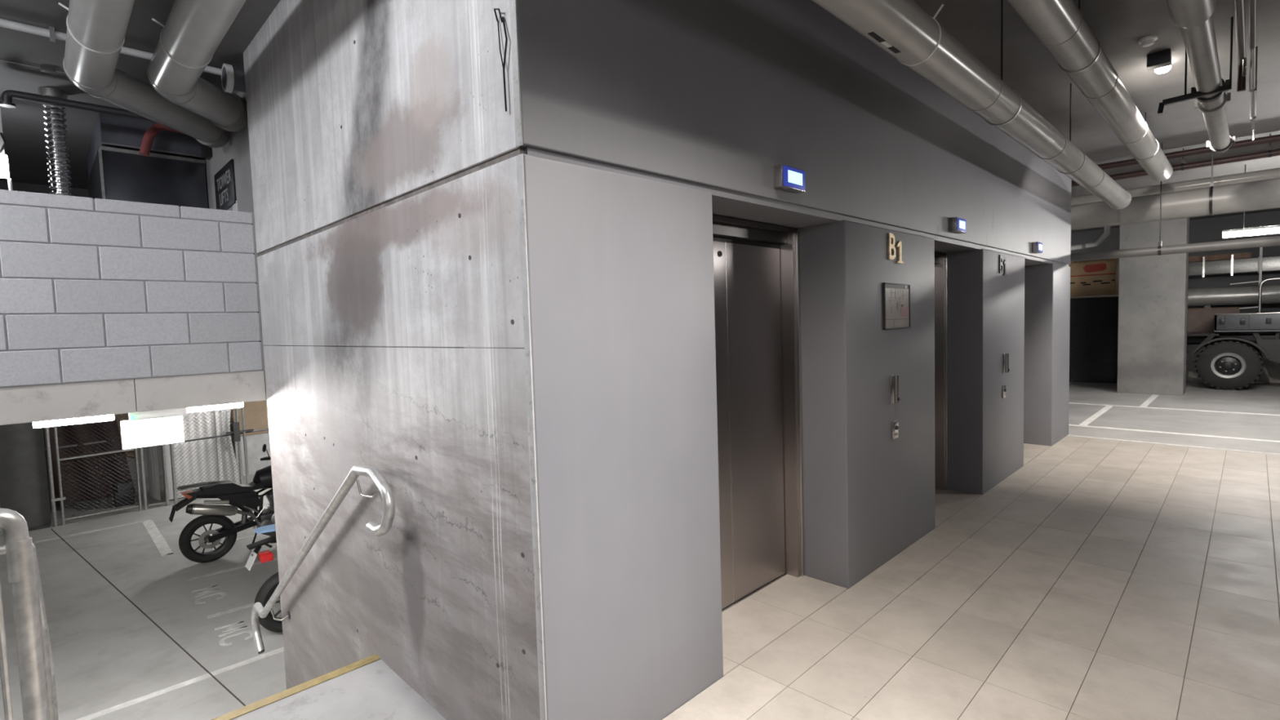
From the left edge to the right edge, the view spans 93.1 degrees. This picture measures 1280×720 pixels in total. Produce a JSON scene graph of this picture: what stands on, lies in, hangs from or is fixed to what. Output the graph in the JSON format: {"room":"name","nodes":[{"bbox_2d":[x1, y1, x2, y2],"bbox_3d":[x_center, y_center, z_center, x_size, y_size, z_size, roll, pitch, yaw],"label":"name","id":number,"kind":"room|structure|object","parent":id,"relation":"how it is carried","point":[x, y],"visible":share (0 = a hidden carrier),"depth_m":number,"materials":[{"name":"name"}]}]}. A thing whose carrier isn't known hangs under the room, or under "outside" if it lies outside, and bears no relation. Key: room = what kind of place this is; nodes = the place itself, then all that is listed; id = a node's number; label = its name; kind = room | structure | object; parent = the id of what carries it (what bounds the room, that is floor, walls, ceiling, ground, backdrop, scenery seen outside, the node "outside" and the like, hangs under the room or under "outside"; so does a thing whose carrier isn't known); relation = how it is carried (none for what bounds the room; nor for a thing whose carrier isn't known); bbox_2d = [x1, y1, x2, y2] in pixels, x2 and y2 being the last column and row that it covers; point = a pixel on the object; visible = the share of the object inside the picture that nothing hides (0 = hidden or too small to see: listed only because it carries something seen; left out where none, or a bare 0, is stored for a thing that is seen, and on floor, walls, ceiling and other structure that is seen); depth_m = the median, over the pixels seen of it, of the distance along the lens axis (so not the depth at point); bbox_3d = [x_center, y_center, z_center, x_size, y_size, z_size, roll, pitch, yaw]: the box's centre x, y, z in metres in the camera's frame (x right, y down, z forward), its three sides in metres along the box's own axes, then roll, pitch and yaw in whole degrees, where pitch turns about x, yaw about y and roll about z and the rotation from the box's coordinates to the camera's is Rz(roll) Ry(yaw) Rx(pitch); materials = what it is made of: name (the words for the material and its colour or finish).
{"room":"parking garage","nodes":[
{"label":"parking garage","id":0,"kind":"room"},
{"bbox_2d":[0,180,88,197],"bbox_3d":[-6.471,-1.172,8.764,15.000,2.220,0.300,-5,5,-45],"label":"wall","id":1,"kind":"structure","parent":0,"point":[24,187],"depth_m":7.51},
{"bbox_2d":[0,189,262,387],"bbox_3d":[-4.331,-0.342,2.817,4.394,1.113,0.190,-5,5,-45],"label":"wall","id":2,"kind":"structure","parent":0,"point":[91,290],"depth_m":3.77,"materials":[{"name":"grey brick"}]},
{"bbox_2d":[0,474,286,719],"bbox_3d":[-7.836,2.931,6.957,20.000,0.153,14.510,-5,5,-45],"label":"floor","id":3,"kind":"structure","parent":0,"point":[139,628],"depth_m":6.56,"materials":[{"name":"concrete"}]},
{"bbox_2d":[0,422,51,537],"bbox_3d":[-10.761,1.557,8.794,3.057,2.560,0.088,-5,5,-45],"label":"column","id":4,"kind":"structure","parent":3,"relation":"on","point":[24,482],"depth_m":9.72,"materials":[{"name":"grey concrete"}]},
{"bbox_2d":[44,413,147,526],"bbox_3d":[-9.241,1.419,10.305,1.213,2.560,0.083,-5,5,-45],"label":"gate","id":5,"kind":"object","parent":3,"relation":"on","point":[53,500],"visible":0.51,"depth_m":10.24,"materials":[{"name":"metal"}]},
{"bbox_2d":[112,480,134,506],"bbox_3d":[-9.472,2.457,11.132,0.287,0.405,0.260,-5,5,-45],"label":"pile","id":6,"kind":"object","parent":3,"relation":"on","point":[131,486],"visible":0.92,"depth_m":11.05,"materials":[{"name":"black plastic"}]},
{"bbox_2d":[115,413,138,458],"bbox_3d":[-9.953,1.137,11.655,0.460,1.633,0.085,-5,5,-45],"label":"leaning board","id":7,"kind":"object","parent":3,"relation":"on","point":[118,417],"visible":0.21,"depth_m":11.68,"materials":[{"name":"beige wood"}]},
{"bbox_2d":[146,445,160,500],"bbox_3d":[-9.097,1.387,11.269,0.558,2.400,0.036,1,4,35],"label":"plastic sheet","id":8,"kind":"object","parent":3,"relation":"on","point":[152,458],"visible":0.4,"depth_m":11.29,"materials":[{"name":"grey plastic"}]},
{"bbox_2d":[148,402,268,506],"bbox_3d":[-7.894,1.298,11.626,2.520,2.560,0.087,-5,5,-45],"label":"fence","id":9,"kind":"object","parent":3,"relation":"on","point":[236,433],"visible":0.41,"depth_m":11.47,"materials":[{"name":"metal"}]},
{"bbox_2d":[168,444,275,562],"bbox_3d":[-5.306,1.962,8.671,2.261,1.437,0.896,-5,5,-45],"label":"motorcycle","id":10,"kind":"object","parent":3,"relation":"on","point":[242,496],"visible":0.48,"depth_m":8.20,"materials":[{"name":"metal"}]},
{"bbox_2d":[180,489,193,498],"bbox_3d":[-5.973,1.780,8.004,0.130,0.090,0.150,-5,5,-45],"label":"tail light","id":11,"kind":"object","parent":10,"relation":"attached to","point":[188,494],"depth_m":7.96,"materials":[{"name":"plastic"}]},
{"bbox_2d":[262,444,269,457],"bbox_3d":[-5.507,1.349,8.933,0.080,0.232,0.124,-5,5,-45],"label":"mirror","id":12,"kind":"object","parent":10,"relation":"attached to","point":[264,449],"depth_m":8.90,"materials":[{"name":"black metal"}]},
{"bbox_2d":[231,395,271,476],"bbox_3d":[-8.043,1.192,13.647,1.880,2.540,0.050,-5,5,-45],"label":"wall","id":13,"kind":"structure","parent":3,"relation":"on","point":[255,412],"depth_m":13.26,"materials":[{"name":"white paint"}]},
{"bbox_2d":[244,524,282,632],"bbox_3d":[-3.035,2.014,6.695,0.851,1.426,2.167,0,4,27],"label":"motorcycle","id":14,"kind":"object","parent":3,"relation":"on","point":[267,589],"visible":0.04,"depth_m":6.00,"materials":[{"name":"rubber"}]},
{"bbox_2d":[257,549,273,563],"bbox_3d":[-3.712,1.945,6.011,0.110,0.075,0.160,-5,5,-45],"label":"tail light","id":15,"kind":"object","parent":14,"relation":"attached to","point":[265,556],"depth_m":5.97,"materials":[{"name":"red plastic"}]},
{"bbox_3d":[-2.442,2.306,3.370,1.300,1.190,1.847,-5,5,-45],"label":"stairs","id":16,"kind":"structure","parent":3,"relation":"on","visible":0},
{"bbox_2d":[32,543,58,719],"bbox_3d":[-2.610,1.710,2.685,0.044,2.471,2.607,-5,5,-45],"label":"balustrade","id":17,"kind":"object","parent":16,"relation":"attached to","point":[49,669],"visible":0.44,"depth_m":2.90,"materials":[{"name":"grey metal"}]},
{"bbox_2d":[126,408,266,479],"bbox_3d":[-10.825,1.285,13.391,15.000,2.560,0.300,-5,5,-45],"label":"wall","id":18,"kind":"structure","parent":0,"point":[132,461],"depth_m":13.26,"materials":[{"name":"grey concrete"}]},
{"bbox_2d":[202,90,253,212],"bbox_3d":[-3.515,-1.062,5.374,0.220,2.220,2.680,-5,5,-45],"label":"wall","id":19,"kind":"structure","parent":0,"point":[237,148],"depth_m":4.91,"materials":[{"name":"grey concrete"}]},
{"bbox_2d":[0,89,151,120],"bbox_3d":[-4.196,-1.959,4.870,1.319,0.123,0.090,-5,5,-45],"label":"pipe","id":20,"kind":"object","parent":19,"relation":"attached to","point":[6,96],"visible":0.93,"depth_m":4.62,"materials":[{"name":"grey metal"}]},
{"bbox_2d":[57,0,230,147],"bbox_3d":[-2.361,-1.798,2.822,0.886,0.270,5.100,-4,4,-35],"label":"pipe","id":21,"kind":"object","parent":19,"relation":"attached to","point":[96,29],"visible":0.99,"depth_m":3.65,"materials":[{"name":"grey metal"}]},
{"bbox_2d":[138,122,183,156],"bbox_3d":[-4.184,-1.957,5.446,0.503,0.317,0.068,-5,5,-45],"label":"pipe","id":22,"kind":"object","parent":19,"relation":"attached to","point":[145,148],"visible":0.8,"depth_m":5.31,"materials":[{"name":"red metal"}]},
{"bbox_2d":[146,0,247,131],"bbox_3d":[-1.902,-1.813,2.832,0.615,0.280,4.478,-5,4,-39],"label":"pipe","id":23,"kind":"object","parent":19,"relation":"attached to","point":[193,30],"visible":0.99,"depth_m":3.52,"materials":[{"name":"grey metal"}]},
{"bbox_2d":[200,143,212,159],"bbox_3d":[-3.964,-1.940,5.545,0.064,0.180,0.130,-5,5,-45],"label":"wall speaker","id":24,"kind":"object","parent":19,"relation":"attached to","point":[206,151],"visible":0.54,"depth_m":5.51,"materials":[{"name":"black plastic"}]},
{"bbox_2d":[200,143,204,157],"bbox_3d":[-3.985,-1.938,5.524,0.004,0.160,0.110,-5,5,-45],"label":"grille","id":25,"kind":"object","parent":24,"relation":"attached to","point":[202,145],"depth_m":5.52,"materials":[{"name":"black metal"}]},
{"bbox_2d":[213,159,236,209],"bbox_3d":[-3.584,-1.480,5.237,0.017,0.355,0.700,-5,5,-45],"label":"sign","id":26,"kind":"object","parent":19,"relation":"attached to","point":[224,179],"visible":0.99,"depth_m":5.18,"materials":[{"name":"black metal"}]},
{"bbox_2d":[221,62,245,93],"bbox_3d":[-2.821,-1.971,4.289,0.200,0.184,0.184,-5,5,-45],"label":"pipe collar","id":27,"kind":"object","parent":19,"relation":"attached to","point":[232,79],"visible":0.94,"depth_m":4.22,"materials":[{"name":"white plastic"}]},
{"bbox_2d":[232,200,237,211],"bbox_3d":[-3.366,-1.255,5.044,0.006,0.115,0.150,-5,5,-45],"label":"paper notice","id":28,"kind":"object","parent":19,"relation":"attached to","point":[235,205],"visible":0.57,"depth_m":5.02,"materials":[{"name":"white paper"}]},
{"bbox_2d":[211,653,446,719],"bbox_3d":[-2.428,1.799,1.030,4.500,0.240,1.505,-5,5,-45],"label":"stair landing","id":29,"kind":"structure","parent":0,"point":[367,688],"depth_m":2.75,"materials":[{"name":"concrete"}]},
{"bbox_2d":[0,508,48,719],"bbox_3d":[-2.535,1.082,0.871,2.418,1.223,0.049,-5,5,-45],"label":"guard rail","id":30,"kind":"object","parent":29,"relation":"on","point":[17,548],"visible":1,"depth_m":1.67,"materials":[{"name":"silver metal"}]},
{"bbox_2d":[243,0,546,719],"bbox_3d":[-1.420,0.381,3.264,0.253,4.980,3.314,-5,5,-45],"label":"wall","id":31,"kind":"structure","parent":0,"point":[387,165],"depth_m":2.66,"materials":[{"name":"concrete"}]},
{"bbox_2d":[251,212,264,370],"bbox_3d":[-2.774,-0.487,4.404,0.062,1.118,0.244,-5,5,-45],"label":"joint","id":32,"kind":"object","parent":31,"relation":"attached to","point":[256,255],"depth_m":4.30,"materials":[{"name":"concrete"}]},
{"bbox_2d":[251,464,395,653],"bbox_3d":[-2.003,1.352,3.686,0.118,1.786,2.750,-5,5,-45],"label":"wall handrail","id":33,"kind":"object","parent":31,"relation":"attached to","point":[385,492],"visible":1,"depth_m":3.13,"materials":[{"name":"silver metal"}]},
{"bbox_2d":[493,8,507,111],"bbox_3d":[-0.445,-0.971,1.962,0.021,0.333,0.066,-5,5,-45],"label":"wire","id":34,"kind":"object","parent":31,"relation":"hanging from","point":[502,19],"visible":1,"depth_m":1.96,"materials":[{"name":"black metal"}]},
{"bbox_2d":[0,0,1279,232],"bbox_3d":[-0.757,-2.424,6.436,30.000,0.200,25.000,-5,5,-45],"label":"ceiling","id":35,"kind":"structure","parent":0,"point":[1029,69],"depth_m":4.77,"materials":[{"name":"concrete"}]},
{"bbox_2d":[0,106,13,190],"bbox_3d":[-5.124,-1.411,4.847,0.162,1.360,0.068,-5,5,-45],"label":"pendant lamp","id":36,"kind":"object","parent":35,"relation":"hanging from","point":[4,169],"visible":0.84,"depth_m":4.85,"materials":[{"name":"white"}]},
{"bbox_2d":[0,58,65,74],"bbox_3d":[-4.615,-2.041,3.959,3.000,0.030,0.040,-5,5,-45],"label":"cable","id":37,"kind":"object","parent":35,"relation":"attached to","point":[43,68],"visible":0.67,"depth_m":4.31,"materials":[{"name":"silver metal"}]},
{"bbox_2d":[37,87,73,195],"bbox_3d":[-4.573,-1.313,4.796,0.170,1.585,0.170,-5,5,-45],"label":"flexible duct","id":38,"kind":"object","parent":35,"relation":"hanging from","point":[58,159],"visible":0.4,"depth_m":4.73,"materials":[{"name":"metal"}]},
{"bbox_2d":[0,18,222,75],"bbox_3d":[-4.040,-2.008,3.446,3.090,0.070,0.060,-5,5,-45],"label":"conduit","id":39,"kind":"object","parent":35,"relation":"attached to","point":[51,33],"visible":0.36,"depth_m":3.79,"materials":[{"name":"white plastic"}]},
{"bbox_2d":[86,111,203,178],"bbox_3d":[-5.016,-2.031,6.104,0.720,0.271,1.890,-5,5,-45],"label":"bulkhead","id":40,"kind":"object","parent":35,"relation":"attached to","point":[113,131],"visible":0.46,"depth_m":5.40,"materials":[{"name":"metal"}]},
{"bbox_2d":[812,0,1131,209],"bbox_3d":[1.243,-1.783,2.801,12.654,0.773,0.228,-5,5,-45],"label":"pipe","id":41,"kind":"object","parent":35,"relation":"hanging from","point":[902,28],"visible":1,"depth_m":3.20,"materials":[{"name":"grey metal"}]},
{"bbox_2d":[1007,0,1173,181],"bbox_3d":[1.585,-1.936,2.645,12.940,0.471,0.222,-5,5,-45],"label":"pipe","id":42,"kind":"object","parent":35,"relation":"hanging from","point":[1060,26],"visible":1,"depth_m":3.88,"materials":[{"name":"grey metal"}]},
{"bbox_2d":[1071,226,1110,250],"bbox_3d":[8.683,-2.594,12.979,0.113,0.830,2.204,-5,5,-45],"label":"pipe","id":43,"kind":"object","parent":35,"relation":"attached to","point":[1107,229],"visible":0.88,"depth_m":12.35,"materials":[{"name":"white plastic"}]},
{"bbox_2d":[1137,35,1157,47],"bbox_3d":[3.706,-2.319,4.428,0.110,0.050,0.110,-5,5,-45],"label":"smoke detector","id":44,"kind":"object","parent":35,"relation":"attached to","point":[1148,41],"visible":1,"depth_m":4.40,"materials":[{"name":"white plastic"}]},
{"bbox_2d":[1146,48,1171,73],"bbox_3d":[4.107,-2.328,4.783,0.370,0.100,0.140,-5,5,-45],"label":"spot lamp","id":45,"kind":"object","parent":35,"relation":"attached to","point":[1159,61],"visible":1,"depth_m":4.67,"materials":[{"name":"black plastic"}]},
{"bbox_2d":[1070,142,1279,262],"bbox_3d":[6.105,-1.929,7.410,0.116,1.333,7.100,-5,5,-45],"label":"pipe","id":46,"kind":"object","parent":35,"relation":"hanging from","point":[1161,250],"visible":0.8,"depth_m":7.19,"materials":[{"name":"black metal"}]},
{"bbox_2d":[1071,151,1279,230],"bbox_3d":[6.262,-2.159,7.558,0.342,0.901,7.100,-5,5,-45],"label":"duct","id":47,"kind":"object","parent":35,"relation":"hanging from","point":[1264,194],"visible":0.57,"depth_m":7.20,"materials":[{"name":"black metal"}]},
{"bbox_2d":[1071,133,1279,186],"bbox_3d":[6.817,-2.488,7.465,0.088,0.269,6.200,-5,5,-45],"label":"pipe","id":48,"kind":"object","parent":35,"relation":"hanging from","point":[1269,153],"visible":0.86,"depth_m":7.36,"materials":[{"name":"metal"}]},
{"bbox_2d":[1071,167,1279,205],"bbox_3d":[7.180,-2.255,7.832,0.158,0.158,6.200,-5,5,-45],"label":"pipe","id":49,"kind":"object","parent":35,"relation":"hanging from","point":[1273,173],"visible":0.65,"depth_m":7.80,"materials":[{"name":"grey metal"}]},
{"bbox_2d":[1097,133,1279,169],"bbox_3d":[6.779,-2.571,7.425,0.088,0.132,6.200,-5,5,-45],"label":"pipe","id":50,"kind":"object","parent":35,"relation":"hanging from","point":[1274,138],"visible":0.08,"depth_m":7.39,"materials":[{"name":"black metal"}]},
{"bbox_2d":[1157,0,1235,152],"bbox_3d":[1.464,-1.839,1.858,11.650,0.562,0.381,-5,5,-45],"label":"pipe","id":51,"kind":"object","parent":35,"relation":"hanging from","point":[1194,18],"visible":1,"depth_m":3.94,"materials":[{"name":"grey metal"}]},
{"bbox_2d":[1233,0,1246,92],"bbox_3d":[3.023,-1.912,3.069,3.572,0.222,0.047,-5,5,-45],"label":"pipe","id":52,"kind":"object","parent":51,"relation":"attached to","point":[1239,5],"visible":1,"depth_m":3.94,"materials":[{"name":"silver metal"}]},
{"bbox_2d":[1222,164,1279,238],"bbox_3d":[8.835,-2.228,8.157,0.120,0.995,1.430,-5,5,-45],"label":"light","id":53,"kind":"object","parent":35,"relation":"hanging from","point":[1273,228],"visible":0.94,"depth_m":8.46,"materials":[{"name":"white plastic"}]},
{"bbox_2d":[1248,0,1257,140],"bbox_3d":[4.200,-2.180,4.154,5.400,0.326,0.040,-5,5,-45],"label":"conduit","id":54,"kind":"object","parent":35,"relation":"attached to","point":[1252,3],"visible":1,"depth_m":4.25,"materials":[{"name":"silver metal"}]},
{"bbox_2d":[463,0,1071,719],"bbox_3d":[2.411,-0.545,5.025,8.266,3.580,0.460,-5,5,-45],"label":"wall","id":55,"kind":"structure","parent":0,"point":[644,122],"depth_m":2.65,"materials":[{"name":"grey paint"}]},
{"bbox_2d":[712,214,804,612],"bbox_3d":[0.522,0.317,3.356,1.196,2.155,0.145,-5,5,-45],"label":"door","id":56,"kind":"structure","parent":55,"relation":"in","point":[757,264],"depth_m":3.56,"materials":[{"name":"metal"}]},
{"bbox_2d":[773,164,805,193],"bbox_3d":[0.742,-0.893,2.997,0.210,0.106,0.056,-5,5,-45],"label":"indicator","id":57,"kind":"object","parent":55,"relation":"attached to","point":[786,178],"visible":1,"depth_m":2.95,"materials":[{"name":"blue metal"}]},
{"bbox_2d":[891,419,898,439],"bbox_3d":[1.681,0.458,3.992,0.080,0.117,0.021,-5,5,-45],"label":"switch plate","id":58,"kind":"object","parent":55,"relation":"attached to","point":[895,424],"visible":1,"depth_m":3.98,"materials":[{"name":"silver metal"}]},
{"bbox_2d":[887,232,903,263],"bbox_3d":[1.665,-0.725,3.948,0.224,0.183,0.012,-5,5,-45],"label":"level lettering","id":59,"kind":"object","parent":55,"relation":"attached to","point":[891,237],"visible":1,"depth_m":3.91,"materials":[{"name":"gold metal"}]},
{"bbox_2d":[890,374,900,404],"bbox_3d":[1.662,0.192,3.945,0.044,0.185,0.049,-5,5,-45],"label":"bar","id":60,"kind":"object","parent":55,"relation":"attached to","point":[895,398],"visible":1,"depth_m":3.94,"materials":[{"name":"metal"}]},
{"bbox_2d":[882,282,910,329],"bbox_3d":[1.684,-0.353,3.975,0.400,0.297,0.016,-5,5,-45],"label":"evacuation plan","id":61,"kind":"object","parent":55,"relation":"attached to","point":[896,296],"visible":1,"depth_m":3.96,"materials":[{"name":"white paper"}]},
{"bbox_2d":[934,251,947,489],"bbox_3d":[2.342,0.153,5.156,1.126,2.155,0.145,-5,5,-45],"label":"door","id":62,"kind":"structure","parent":55,"relation":"in","point":[940,259],"depth_m":5.50,"materials":[{"name":"metal"}]},
{"bbox_2d":[950,217,966,233],"bbox_3d":[2.472,-1.044,4.708,0.210,0.106,0.056,-5,5,-45],"label":"indicator","id":63,"kind":"object","parent":55,"relation":"attached to","point":[958,225],"visible":1,"depth_m":4.65,"materials":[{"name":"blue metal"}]},
{"bbox_2d":[999,254,1007,275],"bbox_3d":[3.375,-0.879,5.639,0.224,0.183,0.012,-5,5,-45],"label":"level lettering","id":64,"kind":"object","parent":55,"relation":"attached to","point":[1001,258],"visible":1,"depth_m":5.61},
{"bbox_2d":[1002,385,1006,398],"bbox_3d":[3.448,0.298,5.739,0.080,0.117,0.021,-5,5,-45],"label":"switch plate","id":65,"kind":"object","parent":55,"relation":"attached to","point":[1004,389],"visible":1,"depth_m":5.72,"materials":[{"name":"silver metal"}]},
{"bbox_2d":[1002,353,1009,373],"bbox_3d":[3.450,0.030,5.713,0.044,0.185,0.049,-5,5,-45],"label":"bar","id":66,"kind":"object","parent":55,"relation":"attached to","point":[1005,356],"visible":1,"depth_m":5.71,"materials":[{"name":"metal"}]},
{"bbox_2d":[1023,267,1025,415],"bbox_3d":[4.158,-0.011,6.952,1.246,2.155,0.145,-5,5,-45],"label":"door","id":67,"kind":"structure","parent":55,"relation":"in","point":[1024,268],"depth_m":7.35,"materials":[{"name":"metal"}]},
{"bbox_2d":[1031,241,1042,253],"bbox_3d":[4.218,-1.192,6.435,0.210,0.106,0.056,-5,5,-45],"label":"indicator","id":68,"kind":"object","parent":55,"relation":"attached to","point":[1037,247],"visible":1,"depth_m":6.37,"materials":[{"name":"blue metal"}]},
{"bbox_2d":[662,380,1279,719],"bbox_3d":[1.823,1.358,4.173,30.000,0.120,18.000,-5,5,-45],"label":"floor","id":69,"kind":"structure","parent":0,"point":[1099,579],"depth_m":3.38,"materials":[{"name":"tile"}]},
{"bbox_2d":[1069,294,1118,385],"bbox_3d":[8.992,-0.481,13.441,0.074,2.000,2.720,-5,5,-45],"label":"fence panel","id":70,"kind":"object","parent":69,"relation":"on","point":[1094,322],"visible":0.25,"depth_m":12.85,"materials":[{"name":"metal"}]},
{"bbox_2d":[1186,277,1279,390],"bbox_3d":[13.075,-0.640,10.661,1.700,2.407,5.450,-5,5,-45],"label":"truck","id":71,"kind":"object","parent":69,"relation":"on","point":[1232,362],"visible":0.97,"depth_m":11.45,"materials":[{"name":"metal"}]},
{"bbox_2d":[1213,312,1279,332],"bbox_3d":[12.482,-0.735,11.288,1.620,0.345,2.580,-5,5,-45],"label":"tray","id":72,"kind":"object","parent":71,"relation":"on","point":[1253,322],"depth_m":11.32,"materials":[{"name":"silver metal"}]},
{"bbox_2d":[1186,342,1279,382],"bbox_3d":[13.407,0.000,11.888,0.240,0.950,5.700,-5,5,-45],"label":"kerb","id":73,"kind":"object","parent":69,"relation":"on","point":[1271,371],"depth_m":12.39,"materials":[{"name":"concrete"}]},
{"bbox_2d":[1186,306,1239,333],"bbox_3d":[12.111,-0.817,13.116,0.250,0.605,1.200,-5,5,-45],"label":"cardboard box","id":74,"kind":"object","parent":73,"relation":"on","point":[1202,319],"visible":0.26,"depth_m":12.98,"materials":[{"name":"cardboard"}]},
{"bbox_2d":[1230,246,1262,382],"bbox_3d":[12.491,-1.010,12.487,0.070,2.950,0.521,-5,5,-45],"label":"post","id":75,"kind":"object","parent":69,"relation":"on","point":[1260,281],"visible":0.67,"depth_m":12.31,"materials":[{"name":"grey metal"}]},
{"bbox_3d":[9.482,-0.421,13.901,0.850,1.795,2.700,-5,5,-45],"label":"storage rack","id":76,"kind":"object","parent":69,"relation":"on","visible":0},
{"bbox_2d":[1068,259,1119,298],"bbox_3d":[9.751,-1.726,13.460,0.720,0.835,1.350,-5,5,-45],"label":"cardboard box","id":77,"kind":"object","parent":76,"relation":"on","point":[1099,277],"visible":0.59,"depth_m":13.00,"materials":[{"name":"brown cardboard"}]},
{"bbox_2d":[1070,257,1119,262],"bbox_3d":[9.723,-2.229,13.468,0.684,0.160,1.380,-5,5,-45],"label":"cardboard box","id":78,"kind":"object","parent":77,"relation":"on","point":[1117,259],"visible":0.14,"depth_m":13.01,"materials":[{"name":"brown cardboard"}]},
{"bbox_2d":[1116,217,1189,395],"bbox_3d":[9.650,-1.158,11.419,0.600,3.570,0.950,-5,5,-45],"label":"column","id":79,"kind":"structure","parent":0,"point":[1153,290],"depth_m":11.20,"materials":[{"name":"concrete"}]},
{"bbox_2d":[1071,210,1279,333],"bbox_3d":[12.233,-1.372,14.418,0.300,3.660,18.000,-5,5,-45],"label":"wall","id":80,"kind":"structure","parent":0,"point":[1208,229],"depth_m":13.41,"materials":[{"name":"grey concrete"}]},
{"bbox_2d":[1187,284,1279,307],"bbox_3d":[13.737,-0.540,11.989,0.390,1.995,5.400,-5,5,-45],"label":"duct","id":81,"kind":"object","parent":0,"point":[1231,295],"visible":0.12,"depth_m":12.87,"materials":[{"name":"silver metal"}]},
{"bbox_2d":[1188,254,1279,277],"bbox_3d":[13.752,-1.976,11.822,0.550,0.440,5.200,-5,5,-45],"label":"duct","id":82,"kind":"object","parent":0,"point":[1231,266],"visible":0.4,"depth_m":12.75,"materials":[{"name":"metal"}]},
{"bbox_2d":[1188,252,1251,262],"bbox_3d":[12.430,-2.221,13.251,0.250,0.120,1.300,-5,5,-45],"label":"bearer","id":83,"kind":"object","parent":82,"relation":"on","point":[1245,255],"visible":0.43,"depth_m":13.04,"materials":[{"name":"metal"}]},
{"bbox_3d":[-6.897,0.022,9.305,15.000,0.200,12.380,-5,5,-45],"label":"deck","id":84,"kind":"object","parent":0,"visible":0},
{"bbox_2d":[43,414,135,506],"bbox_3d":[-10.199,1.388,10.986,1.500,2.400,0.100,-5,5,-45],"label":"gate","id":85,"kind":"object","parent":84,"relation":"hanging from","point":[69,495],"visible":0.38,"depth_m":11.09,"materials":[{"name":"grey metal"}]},
{"bbox_2d":[0,370,266,425],"bbox_3d":[-4.563,0.338,2.697,4.998,0.215,0.302,-5,5,-45],"label":"beam","id":86,"kind":"structure","parent":84,"relation":"attached to","point":[35,403],"depth_m":3.81,"materials":[{"name":"concrete"}]},
{"bbox_2d":[32,414,114,428],"bbox_3d":[-3.519,0.364,3.776,0.370,0.072,0.060,-5,5,-45],"label":"light","id":87,"kind":"object","parent":86,"relation":"attached to","point":[109,417],"visible":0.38,"depth_m":3.76,"materials":[{"name":"white plastic"}]},
{"bbox_2d":[120,408,186,449],"bbox_3d":[-3.200,0.445,4.006,0.345,0.239,0.047,-5,5,-45],"label":"exit sign","id":88,"kind":"object","parent":86,"relation":"hanging from","point":[156,428],"visible":0.98,"depth_m":3.98,"materials":[{"name":"white plastic"}]},
{"bbox_2d":[186,402,243,413],"bbox_3d":[-3.005,0.318,4.285,0.340,0.072,0.060,-5,5,-45],"label":"light","id":89,"kind":"object","parent":86,"relation":"attached to","point":[205,408],"visible":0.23,"depth_m":4.27,"materials":[{"name":"white plastic"}]},
{"bbox_2d":[87,145,208,208],"bbox_3d":[-4.922,-0.918,6.099,0.755,1.925,1.675,-5,5,-45],"label":"duct","id":90,"kind":"object","parent":84,"relation":"on","point":[116,174],"visible":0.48,"depth_m":5.47,"materials":[{"name":"metal"}]},
{"bbox_2d":[164,408,239,499],"bbox_3d":[-8.357,1.299,11.517,1.150,2.500,0.148,-5,5,-45],"label":"chain-link fence","id":91,"kind":"object","parent":84,"relation":"hanging from","point":[200,447],"visible":0.31,"depth_m":11.57,"materials":[{"name":"grey metal"}]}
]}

